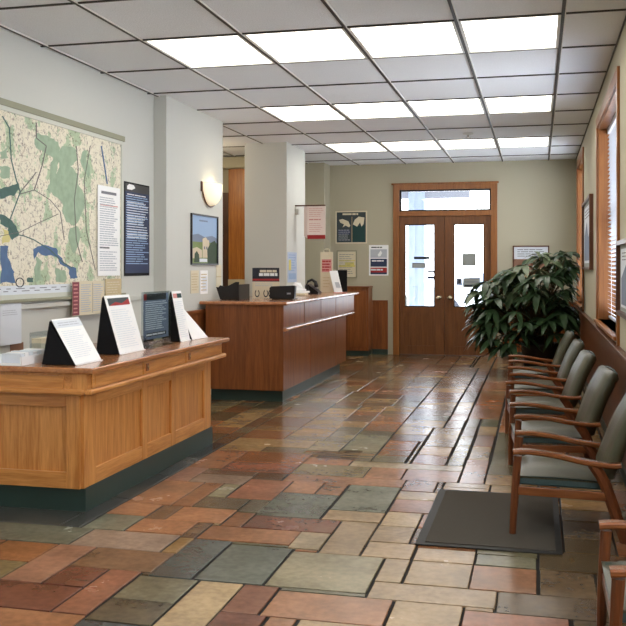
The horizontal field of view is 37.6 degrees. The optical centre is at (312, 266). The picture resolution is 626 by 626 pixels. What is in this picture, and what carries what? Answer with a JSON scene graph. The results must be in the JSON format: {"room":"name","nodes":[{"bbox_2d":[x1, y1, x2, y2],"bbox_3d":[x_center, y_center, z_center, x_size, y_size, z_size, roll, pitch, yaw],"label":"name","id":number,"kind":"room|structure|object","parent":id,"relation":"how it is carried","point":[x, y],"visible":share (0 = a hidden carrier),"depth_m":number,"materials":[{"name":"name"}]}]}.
{"room":"public hall","nodes":[
{"label":"public hall","id":0,"kind":"room"},
{"bbox_2d":[0,28,222,353],"bbox_3d":[-3.564,-0.212,5.041,1.880,3.425,13.100,0,0,14],"label":"wall","id":1,"kind":"structure","parent":0,"point":[170,146],"depth_m":9.29,"materials":[{"name":"grey paint"}]},
{"bbox_2d":[0,303,20,345],"bbox_3d":[-2.256,0.425,6.875,0.006,0.308,0.282,0,0,14],"label":"notice","id":2,"kind":"object","parent":1,"relation":"attached to","point":[10,313],"visible":1,"depth_m":6.87,"materials":[{"name":"white paper"}]},
{"bbox_2d":[10,342,22,351],"bbox_3d":[-2.255,0.615,7.005,0.004,0.072,0.180,0,0,14],"label":"notice","id":3,"kind":"object","parent":1,"relation":"attached to","point":[19,346],"visible":0.64,"depth_m":7.00,"materials":[{"name":"brown"}]},
{"bbox_2d":[0,97,125,303],"bbox_3d":[-2.220,-0.487,7.065,0.049,1.515,3.550,0,0,14],"label":"map","id":4,"kind":"object","parent":1,"relation":"attached to","point":[52,166],"visible":0.98,"depth_m":7.45,"materials":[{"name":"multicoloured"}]},
{"bbox_2d":[72,281,103,315],"bbox_3d":[-1.953,0.269,8.016,0.006,0.293,0.587,0,0,14],"label":"leaflet","id":5,"kind":"object","parent":4,"relation":"attached to","point":[87,296],"visible":0.98,"depth_m":7.97,"materials":[{"name":"beige paper"}]},
{"bbox_2d":[97,185,119,275],"bbox_3d":[-1.877,-0.330,8.469,0.006,0.820,0.449,0,0,14],"label":"notice","id":6,"kind":"object","parent":4,"relation":"attached to","point":[108,198],"visible":1,"depth_m":8.46,"materials":[{"name":"white paper"}]},
{"bbox_2d":[105,279,120,295],"bbox_3d":[-1.841,0.209,8.486,0.006,0.202,0.329,0,0,14],"label":"leaflet","id":7,"kind":"object","parent":4,"relation":"attached to","point":[112,286],"visible":0.85,"depth_m":8.46,"materials":[{"name":"beige paper"}]},
{"bbox_2d":[21,295,142,309],"bbox_3d":[-2.982,0.305,3.993,0.030,0.040,11.340,0,0,14],"label":"trim","id":8,"kind":"structure","parent":1,"relation":"attached to","point":[58,303],"depth_m":7.46,"materials":[{"name":"grey paint"}]},
{"bbox_2d":[124,181,148,275],"bbox_3d":[-1.740,-0.369,9.107,0.007,0.912,0.584,0,0,14],"label":"poster","id":9,"kind":"object","parent":1,"relation":"attached to","point":[136,196],"visible":1,"depth_m":9.08,"materials":[{"name":"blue paper"}]},
{"bbox_2d":[190,270,198,293],"bbox_3d":[-1.318,0.166,10.255,0.006,0.255,0.246,0,0,14],"label":"note","id":10,"kind":"object","parent":1,"relation":"attached to","point":[194,274],"visible":1,"depth_m":10.24,"materials":[{"name":"beige paper"}]},
{"bbox_2d":[186,309,205,333],"bbox_3d":[-1.250,0.945,10.451,0.045,0.930,1.510,0,0,14],"label":"trim","id":11,"kind":"structure","parent":1,"relation":"attached to","point":[199,316],"depth_m":10.33,"materials":[{"name":"brown wood"}]},
{"bbox_2d":[200,270,207,293],"bbox_3d":[-1.248,0.173,10.539,0.006,0.267,0.243,0,0,14],"label":"note","id":12,"kind":"object","parent":1,"relation":"attached to","point":[203,273],"visible":1,"depth_m":10.53,"materials":[{"name":"white paper"}]},
{"bbox_2d":[190,213,218,264],"bbox_3d":[-1.238,-0.310,10.551,0.020,0.574,0.865,0,0,14],"label":"framed picture","id":13,"kind":"object","parent":1,"relation":"attached to","point":[204,229],"visible":1,"depth_m":10.54,"materials":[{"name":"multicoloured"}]},
{"bbox_2d":[201,181,222,207],"bbox_3d":[-1.143,-0.833,10.695,0.138,0.285,0.565,0,0,14],"label":"wall sconce","id":14,"kind":"object","parent":1,"relation":"attached to","point":[211,192],"visible":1,"depth_m":10.55,"materials":[{"name":"white glass"}]},
{"bbox_2d":[216,265,220,286],"bbox_3d":[-1.130,0.109,11.024,0.005,0.265,0.178,0,0,14],"label":"note","id":15,"kind":"object","parent":1,"relation":"attached to","point":[218,267],"visible":0.86,"depth_m":11.01,"materials":[{"name":"beige paper"}]},
{"bbox_2d":[245,142,304,295],"bbox_3d":[-0.550,-0.212,13.610,0.625,3.425,1.060,0,0,14],"label":"wall pillar","id":16,"kind":"structure","parent":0,"point":[274,172],"depth_m":13.12,"materials":[{"name":"grey paint"}]},
{"bbox_2d":[287,252,296,282],"bbox_3d":[-0.300,0.004,13.304,0.006,0.434,0.501,0,0,14],"label":"leaflet","id":17,"kind":"object","parent":16,"relation":"attached to","point":[291,256],"visible":0.99,"depth_m":13.26,"materials":[{"name":"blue paper"}]},
{"bbox_2d":[295,205,325,238],"bbox_3d":[-0.034,-0.658,13.456,0.451,0.496,0.126,0,0,14],"label":"sign","id":18,"kind":"object","parent":16,"relation":"attached to","point":[314,215],"visible":1,"depth_m":13.41,"materials":[{"name":"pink paper"}]},
{"bbox_2d":[223,163,329,289],"bbox_3d":[-1.393,-0.212,13.816,2.230,3.425,5.420,0,0,14],"label":"wall","id":19,"kind":"structure","parent":0,"point":[317,175],"depth_m":15.65,"materials":[{"name":"beige paint"}]},
{"bbox_2d":[223,157,244,286],"bbox_3d":[-1.354,-0.125,14.795,1.340,3.250,0.300,0,0,14],"label":"door","id":20,"kind":"structure","parent":19,"relation":"in","point":[234,200],"depth_m":14.84,"materials":[{"name":"brown wood"}]},
{"bbox_2d":[0,354,625,625],"bbox_3d":[-0.966,1.560,7.057,7.930,0.120,18.250,0,0,14],"label":"floor","id":21,"kind":"structure","parent":0,"point":[311,507],"depth_m":5.23,"materials":[{"name":"stone"}]},
{"bbox_2d":[0,336,228,511],"bbox_3d":[-1.442,1.055,6.846,0.865,0.890,2.525,0,0,14],"label":"reception desk","id":22,"kind":"object","parent":21,"relation":"on","point":[73,438],"depth_m":5.81,"materials":[{"name":"brown wood"}]},
{"bbox_2d":[0,348,43,365],"bbox_3d":[-1.822,0.569,5.850,0.160,0.079,0.380,0,0,14],"label":"box","id":23,"kind":"object","parent":22,"relation":"on","point":[28,356],"visible":0.91,"depth_m":5.71,"materials":[{"name":"white paper"}]},
{"bbox_2d":[32,337,46,348],"bbox_3d":[-1.776,0.523,6.251,0.180,0.169,0.260,0,0,14],"label":"leaflet","id":24,"kind":"object","parent":22,"relation":"on","point":[37,343],"visible":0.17,"depth_m":6.15,"materials":[{"name":"beige paper"}]},
{"bbox_2d":[42,317,102,365],"bbox_3d":[-1.528,0.468,5.861,0.245,0.282,0.340,0,0,14],"label":"sign","id":25,"kind":"object","parent":22,"relation":"on","point":[68,342],"visible":1,"depth_m":5.75,"materials":[{"name":"white paper"}]},
{"bbox_2d":[0,336,228,374],"bbox_3d":[-1.442,0.628,6.846,0.865,0.037,2.525,0,0,14],"label":"countertop","id":26,"kind":"structure","parent":22,"relation":"on","point":[156,350],"depth_m":6.18,"materials":[{"name":"brown wood"}]},
{"bbox_2d":[96,294,145,354],"bbox_3d":[-1.372,0.405,6.584,0.195,0.408,0.400,0,0,14],"label":"sign","id":27,"kind":"object","parent":22,"relation":"on","point":[118,332],"visible":1,"depth_m":6.47,"materials":[{"name":"white paper"}]},
{"bbox_2d":[144,337,161,342],"bbox_3d":[-1.297,0.513,7.503,0.096,0.189,0.200,0,0,14],"label":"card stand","id":28,"kind":"object","parent":22,"relation":"on","point":[160,338],"visible":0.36,"depth_m":7.41,"materials":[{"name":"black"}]},
{"bbox_2d":[143,293,167,340],"bbox_3d":[-1.179,0.399,7.098,0.082,0.419,0.520,0,0,14],"label":"sign","id":29,"kind":"object","parent":22,"relation":"on","point":[155,306],"visible":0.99,"depth_m":7.07,"materials":[{"name":"blue"}]},
{"bbox_2d":[162,291,190,341],"bbox_3d":[-1.124,0.403,7.584,0.180,0.410,0.200,0,0,14],"label":"sign","id":30,"kind":"object","parent":22,"relation":"on","point":[177,323],"visible":1,"depth_m":7.50,"materials":[{"name":"white paper"}]},
{"bbox_2d":[185,311,207,339],"bbox_3d":[-1.050,0.458,7.831,0.228,0.302,0.285,0,0,14],"label":"page","id":31,"kind":"object","parent":22,"relation":"on","point":[195,332],"visible":0.6,"depth_m":7.77,"materials":[{"name":"white paper"}]},
{"bbox_2d":[199,292,358,401],"bbox_3d":[-0.285,0.943,12.264,1.020,1.115,4.210,0,0,14],"label":"reception desk","id":32,"kind":"object","parent":21,"relation":"on","point":[276,350],"depth_m":10.33,"materials":[{"name":"brown wood"}]},
{"bbox_2d":[216,282,249,299],"bbox_3d":[-0.950,0.279,10.934,0.280,0.210,0.410,0,0,14],"label":"paper tray","id":33,"kind":"object","parent":32,"relation":"on","point":[235,291],"visible":1,"depth_m":10.74,"materials":[{"name":"black plastic"}]},
{"bbox_2d":[252,268,278,297],"bbox_3d":[-0.565,0.197,11.304,0.344,0.374,0.108,0,0,14],"label":"stand","id":34,"kind":"object","parent":32,"relation":"on","point":[263,279],"visible":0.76,"depth_m":11.26,"materials":[{"name":"beige paper"}]},
{"bbox_2d":[199,292,358,304],"bbox_3d":[-0.285,0.404,12.264,1.020,0.037,4.210,0,0,14],"label":"countertop","id":35,"kind":"structure","parent":32,"relation":"on","point":[325,295],"depth_m":10.57,"materials":[{"name":"brown wood"}]},
{"bbox_2d":[269,285,297,299],"bbox_3d":[-0.334,0.300,10.931,0.311,0.167,0.243,0,0,14],"label":"card terminal","id":36,"kind":"object","parent":32,"relation":"on","point":[275,292],"visible":0.99,"depth_m":10.82,"materials":[{"name":"black plastic"}]},
{"bbox_2d":[305,278,321,293],"bbox_3d":[0.006,0.272,13.103,0.201,0.224,0.282,0,0,14],"label":"desk phone","id":37,"kind":"object","parent":32,"relation":"on","point":[309,287],"visible":0.98,"depth_m":13.02,"materials":[{"name":"black plastic"}]},
{"bbox_2d":[320,248,333,291],"bbox_3d":[0.216,0.050,13.983,0.194,0.668,0.092,0,0,14],"label":"stand","id":38,"kind":"object","parent":32,"relation":"on","point":[326,258],"visible":0.99,"depth_m":13.94,"materials":[{"name":"beige paper"}]},
{"bbox_2d":[330,270,346,292],"bbox_3d":[0.356,0.214,13.620,0.258,0.339,0.270,0,0,14],"label":"sign","id":39,"kind":"object","parent":32,"relation":"on","point":[338,277],"visible":1,"depth_m":13.68,"materials":[{"name":"white paper"}]},
{"bbox_3d":[-0.171,0.370,12.550,0.199,0.026,0.315,0,0,14],"label":"paper stack","id":40,"kind":"object","parent":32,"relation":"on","visible":0},
{"bbox_3d":[-0.178,0.342,12.603,0.212,0.026,0.321,0,0,14],"label":"paper stack","id":41,"kind":"object","parent":40,"relation":"on","visible":0},
{"bbox_3d":[-0.185,0.314,12.625,0.249,0.026,0.335,0,0,14],"label":"paper stack","id":42,"kind":"object","parent":41,"relation":"on","visible":0},
{"bbox_2d":[293,282,302,288],"bbox_3d":[-0.215,0.251,12.561,0.174,0.090,0.032,0,0,-31],"label":"sheet","id":43,"kind":"object","parent":42,"relation":"on","point":[299,286],"visible":0.79,"depth_m":12.56,"materials":[{"name":"white paper"}]},
{"bbox_2d":[346,286,372,355],"bbox_3d":[0.720,0.912,15.688,0.545,1.175,0.380,0,0,14],"label":"base cabinet","id":44,"kind":"object","parent":21,"relation":"on","point":[359,324],"visible":0.77,"depth_m":15.51,"materials":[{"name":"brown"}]},
{"bbox_2d":[415,489,562,554],"bbox_3d":[1.073,1.493,5.482,0.770,0.012,1.260,0,0,14],"label":"door mat","id":45,"kind":"object","parent":21,"relation":"on","point":[480,520],"visible":0.81,"depth_m":5.33,"materials":[{"name":"grey rubber"}]},
{"bbox_2d":[461,250,581,366],"bbox_3d":[2.906,0.634,12.908,1.685,1.732,1.732,0,0,14],"label":"potted plant","id":46,"kind":"object","parent":21,"relation":"on","point":[556,315],"visible":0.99,"depth_m":12.53,"materials":[{"name":"green plant"}]},
{"bbox_2d":[508,330,574,380],"bbox_3d":[2.569,1.117,10.402,0.721,0.787,0.648,0,0,11],"label":"chair","id":47,"kind":"object","parent":21,"relation":"on","point":[569,336],"visible":0.56,"depth_m":10.16,"materials":[{"name":"brown wood"}]},
{"bbox_2d":[508,339,584,396],"bbox_3d":[2.305,1.117,9.156,0.721,0.787,0.648,0,0,10],"label":"chair","id":48,"kind":"object","parent":21,"relation":"on","point":[576,346],"visible":0.49,"depth_m":8.93,"materials":[{"name":"brown wood"}]},
{"bbox_2d":[505,349,596,433],"bbox_3d":[2.039,1.117,7.945,0.721,0.787,0.648,0,0,9],"label":"chair","id":49,"kind":"object","parent":21,"relation":"on","point":[569,397],"visible":0.73,"depth_m":7.72,"materials":[{"name":"brown wood"}]},
{"bbox_2d":[508,365,618,464],"bbox_3d":[1.793,1.117,6.646,0.721,0.787,0.648,0,0,9],"label":"chair","id":50,"kind":"object","parent":21,"relation":"on","point":[582,426],"visible":0.83,"depth_m":6.42,"materials":[{"name":"brown wood"}]},
{"bbox_2d":[509,393,625,543],"bbox_3d":[1.525,1.111,5.341,0.721,0.787,0.648,1,0,14],"label":"chair","id":51,"kind":"object","parent":21,"relation":"on","point":[537,467],"visible":0.98,"depth_m":5.11,"materials":[{"name":"brown wood"}]},
{"bbox_2d":[596,520,625,625],"bbox_3d":[1.428,1.117,3.357,0.721,0.787,0.648,0,0,14],"label":"chair","id":52,"kind":"object","parent":21,"relation":"on","point":[611,581],"visible":1,"depth_m":3.59,"materials":[{"name":"brown wood"}]},
{"bbox_2d":[0,0,625,165],"bbox_3d":[-0.428,-1.889,6.899,7.110,0.263,18.500,0,0,14],"label":"ceiling","id":53,"kind":"structure","parent":0,"point":[108,37],"depth_m":8.20,"materials":[{"name":"tile"}]},
{"bbox_2d":[145,35,274,67],"bbox_3d":[-0.823,-1.815,7.558,0.790,0.111,1.015,0,0,14],"label":"ceiling light","id":54,"kind":"object","parent":53,"relation":"attached to","point":[233,50],"visible":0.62,"depth_m":7.54,"materials":[{"name":"white plastic"}]},
{"bbox_2d":[261,105,346,121],"bbox_3d":[-0.087,-1.815,10.569,0.790,0.111,1.015,0,0,14],"label":"ceiling light","id":55,"kind":"object","parent":53,"relation":"attached to","point":[319,112],"visible":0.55,"depth_m":10.58,"materials":[{"name":"white plastic"}]},
{"bbox_2d":[244,29,367,62],"bbox_3d":[-0.036,-1.815,7.366,0.790,0.111,1.015,0,0,14],"label":"ceiling light","id":56,"kind":"object","parent":53,"relation":"attached to","point":[329,44],"visible":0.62,"depth_m":7.33,"materials":[{"name":"white plastic"}]},
{"bbox_2d":[324,143,387,152],"bbox_3d":[0.649,-1.815,13.579,0.790,0.111,1.015,0,0,14],"label":"ceiling light","id":57,"kind":"object","parent":53,"relation":"attached to","point":[349,147],"visible":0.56,"depth_m":13.60,"materials":[{"name":"white plastic"}]},
{"bbox_2d":[333,102,414,118],"bbox_3d":[0.700,-1.815,10.376,0.790,0.111,1.015,0,0,14],"label":"ceiling light","id":58,"kind":"object","parent":53,"relation":"attached to","point":[389,109],"visible":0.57,"depth_m":10.38,"materials":[{"name":"white plastic"}]},
{"bbox_2d":[348,22,464,57],"bbox_3d":[0.751,-1.815,7.173,0.790,0.111,1.015,0,0,14],"label":"ceiling light","id":59,"kind":"object","parent":53,"relation":"attached to","point":[440,38],"visible":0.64,"depth_m":7.14,"materials":[{"name":"white plastic"}]},
{"bbox_2d":[380,141,441,150],"bbox_3d":[1.436,-1.815,13.386,0.790,0.111,1.015,0,0,14],"label":"ceiling light","id":60,"kind":"object","parent":53,"relation":"attached to","point":[411,145],"visible":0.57,"depth_m":13.37,"materials":[{"name":"white plastic"}]},
{"bbox_2d":[407,98,485,116],"bbox_3d":[1.487,-1.815,10.184,0.790,0.111,1.015,0,0,14],"label":"ceiling light","id":61,"kind":"object","parent":53,"relation":"attached to","point":[459,106],"visible":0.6,"depth_m":10.19,"materials":[{"name":"white plastic"}]},
{"bbox_2d":[438,139,496,149],"bbox_3d":[2.223,-1.815,13.194,0.790,0.111,1.015,0,0,14],"label":"ceiling light","id":62,"kind":"object","parent":53,"relation":"attached to","point":[472,143],"visible":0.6,"depth_m":13.26,"materials":[{"name":"white plastic"}]},
{"bbox_2d":[463,132,472,137],"bbox_3d":[2.043,-1.736,12.129,0.140,0.061,0.140,0,0,14],"label":"sprinkler","id":63,"kind":"object","parent":53,"relation":"attached to","point":[465,133],"visible":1,"depth_m":12.10,"materials":[{"name":"white metal"}]},
{"bbox_2d":[459,15,560,52],"bbox_3d":[1.504,-1.815,6.989,0.720,0.111,1.015,0,0,14],"label":"ceiling light","id":64,"kind":"object","parent":53,"relation":"attached to","point":[535,32],"visible":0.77,"depth_m":6.96,"materials":[{"name":"white plastic"}]},
{"bbox_2d":[484,95,553,113],"bbox_3d":[2.240,-1.815,10.000,0.720,0.111,1.015,0,0,14],"label":"ceiling light","id":65,"kind":"object","parent":53,"relation":"attached to","point":[529,103],"visible":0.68,"depth_m":10.00,"materials":[{"name":"white plastic"}]},
{"bbox_2d":[497,137,549,147],"bbox_3d":[2.976,-1.815,13.010,0.720,0.111,1.015,0,0,14],"label":"ceiling light","id":66,"kind":"object","parent":53,"relation":"attached to","point":[534,141],"visible":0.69,"depth_m":13.05,"materials":[{"name":"white plastic"}]},
{"bbox_2d":[402,190,488,198],"bbox_3d":[2.600,-1.530,16.947,9.000,0.340,2.540,0,0,14],"label":"ceiling","id":67,"kind":"structure","parent":0,"point":[428,194],"depth_m":18.15,"materials":[{"name":"grey"}]},
{"bbox_2d":[330,159,575,356],"bbox_3d":[1.409,-0.212,15.844,6.410,3.425,0.150,0,0,14],"label":"wall","id":68,"kind":"structure","parent":0,"point":[536,199],"depth_m":15.41,"materials":[{"name":"beige paint"}]},
{"bbox_2d":[337,250,356,277],"bbox_3d":[0.587,-0.047,15.956,0.359,0.482,0.020,0,0,14],"label":"framed certificate","id":69,"kind":"object","parent":68,"relation":"attached to","point":[346,259],"visible":0.91,"depth_m":15.95,"materials":[{"name":"beige paper"}]},
{"bbox_2d":[335,211,366,243],"bbox_3d":[0.662,-0.688,15.938,0.556,0.563,0.020,0,0,14],"label":"poster","id":70,"kind":"object","parent":68,"relation":"attached to","point":[350,226],"visible":1,"depth_m":15.94,"materials":[{"name":"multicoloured paper"}]},
{"bbox_2d":[369,245,387,275],"bbox_3d":[1.130,-0.116,15.831,0.340,0.524,0.006,0,0,14],"label":"poster","id":71,"kind":"object","parent":68,"relation":"attached to","point":[378,254],"visible":1,"depth_m":15.83,"materials":[{"name":"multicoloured paper"}]},
{"bbox_2d":[372,349,387,354],"bbox_3d":[1.154,1.455,15.809,0.270,0.090,0.040,0,0,14],"label":"baseboard","id":72,"kind":"structure","parent":68,"relation":"attached to","point":[374,351],"depth_m":15.79,"materials":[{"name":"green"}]},
{"bbox_2d":[391,181,498,356],"bbox_3d":[2.235,0.035,15.598,1.800,2.930,0.215,0,0,14],"label":"door","id":73,"kind":"structure","parent":68,"relation":"in","point":[436,329],"depth_m":15.59,"materials":[{"name":"brown wood"}]},
{"bbox_2d":[412,263,424,267],"bbox_3d":[1.804,-0.025,15.697,0.231,0.085,0.004,0,0,14],"label":"notice","id":74,"kind":"object","parent":73,"relation":"attached to","point":[414,265],"visible":1,"depth_m":15.70,"materials":[{"name":"grey paper"}]},
{"bbox_2d":[414,257,429,258],"bbox_3d":[1.858,-0.154,15.684,0.273,0.045,0.003,0,0,14],"label":"notice","id":75,"kind":"object","parent":73,"relation":"attached to","point":[414,257],"visible":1,"depth_m":15.68,"materials":[{"name":"grey"}]},
{"bbox_2d":[456,278,461,284],"bbox_3d":[2.469,0.245,15.534,0.092,0.118,0.004,0,0,14],"label":"notice","id":76,"kind":"object","parent":73,"relation":"attached to","point":[458,280],"visible":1,"depth_m":15.53,"materials":[{"name":"blue"}]},
{"bbox_2d":[462,253,475,265],"bbox_3d":[2.630,-0.122,15.495,0.228,0.210,0.003,0,0,14],"label":"notice","id":77,"kind":"object","parent":73,"relation":"attached to","point":[467,259],"visible":1,"depth_m":15.49,"materials":[{"name":"grey paper"}]},
{"bbox_2d":[463,278,479,287],"bbox_3d":[2.667,0.265,15.486,0.283,0.161,0.004,0,0,14],"label":"notice","id":78,"kind":"object","parent":73,"relation":"attached to","point":[467,282],"visible":0.79,"depth_m":15.49,"materials":[{"name":"grey paper"}]},
{"bbox_2d":[372,300,574,351],"bbox_3d":[2.663,0.990,15.437,3.380,0.840,0.045,0,0,14],"label":"trim","id":79,"kind":"structure","parent":68,"relation":"attached to","point":[379,307],"depth_m":15.79,"materials":[{"name":"brown wood"}]},
{"bbox_2d":[504,352,521,357],"bbox_3d":[3.718,1.455,15.181,1.150,0.090,0.040,0,0,14],"label":"baseboard","id":80,"kind":"structure","parent":68,"relation":"attached to","point":[518,353],"depth_m":15.24,"materials":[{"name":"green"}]},
{"bbox_2d":[513,246,548,278],"bbox_3d":[3.605,-0.067,15.218,0.588,0.572,0.020,0,0,14],"label":"framed picture","id":81,"kind":"object","parent":68,"relation":"attached to","point":[519,252],"visible":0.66,"depth_m":15.24,"materials":[{"name":"white paper"}]},
{"bbox_2d":[576,22,625,351],"bbox_3d":[2.587,-0.212,6.136,0.890,3.425,18.150,0,0,14],"label":"wall","id":82,"kind":"structure","parent":0,"point":[619,58],"depth_m":9.10,"materials":[{"name":"beige paint"}]},
{"bbox_2d":[575,147,583,310],"bbox_3d":[4.020,-0.500,13.502,0.265,2.280,2.020,0,0,14],"label":"window","id":83,"kind":"structure","parent":82,"relation":"in","point":[580,162],"depth_m":14.38,"materials":[{"name":"brown wood"}]},
{"bbox_2d":[582,194,592,269],"bbox_3d":[3.373,-0.400,11.323,0.045,0.860,1.860,0,0,14],"label":"framed picture","id":84,"kind":"object","parent":82,"relation":"attached to","point":[587,205],"visible":1,"depth_m":11.24,"materials":[{"name":"grey"}]},
{"bbox_2d":[584,201,588,266],"bbox_3d":[3.380,-0.400,11.321,0.006,0.800,1.800,0,0,14],"label":"print","id":85,"kind":"object","parent":84,"relation":"attached to","point":[586,203],"depth_m":11.55,"materials":[{"name":"grey paper"}]},
{"bbox_2d":[573,304,625,469],"bbox_3d":[3.015,1.008,9.866,0.050,0.805,10.700,0,0,14],"label":"trim","id":86,"kind":"structure","parent":82,"relation":"attached to","point":[606,351],"depth_m":8.16,"materials":[{"name":"brown wood"}]},
{"bbox_2d":[585,380,625,486],"bbox_3d":[3.025,1.455,9.864,0.030,0.090,10.700,0,0,14],"label":"baseboard","id":87,"kind":"structure","parent":82,"relation":"attached to","point":[622,471],"depth_m":6.71,"materials":[{"name":"grey"}]},
{"bbox_2d":[594,66,619,345],"bbox_3d":[2.754,-0.450,8.324,0.265,2.180,2.680,0,0,14],"label":"window","id":88,"kind":"structure","parent":82,"relation":"in","point":[602,249],"depth_m":9.51,"materials":[{"name":"brown wood"}]},
{"bbox_2d":[607,113,615,322],"bbox_3d":[2.776,-0.450,8.319,0.050,1.940,2.420,0,0,14],"label":"window blind","id":89,"kind":"object","parent":88,"relation":"attached to","point":[611,130],"visible":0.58,"depth_m":9.06,"materials":[{"name":"grey plastic"}]},
{"bbox_2d":[616,238,625,319],"bbox_3d":[2.135,0.080,6.262,0.045,0.540,1.240,0,0,14],"label":"framed picture","id":90,"kind":"object","parent":82,"relation":"attached to","point":[621,244],"visible":1,"depth_m":6.71,"materials":[{"name":"grey paper"}]},
{"bbox_2d":[620,244,625,312],"bbox_3d":[2.143,0.080,6.260,0.006,0.480,1.180,0,0,14],"label":"print","id":91,"kind":"object","parent":90,"relation":"attached to","point":[622,246],"depth_m":6.57,"materials":[{"name":"grey paper"}]},
{"label":"outside","id":92,"kind":"structure","parent":0,"visible":0},
{"bbox_3d":[6.867,1.580,28.078,44.000,0.120,26.190,0,0,14],"label":"sidewalk","id":93,"kind":"object","parent":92,"visible":0},
{"bbox_2d":[408,192,425,305],"bbox_3d":[2.084,0.015,18.373,0.320,3.010,0.315,0,0,14],"label":"porch column","id":94,"kind":"structure","parent":93,"relation":"on","point":[416,200],"depth_m":18.23,"materials":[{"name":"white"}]},
{"bbox_2d":[426,271,482,305],"bbox_3d":[5.306,0.815,26.328,4.300,1.430,1.730,0,0,14],"label":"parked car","id":95,"kind":"object","parent":93,"relation":"on","point":[459,289],"visible":0.11,"depth_m":25.75,"materials":[{"name":"white"}]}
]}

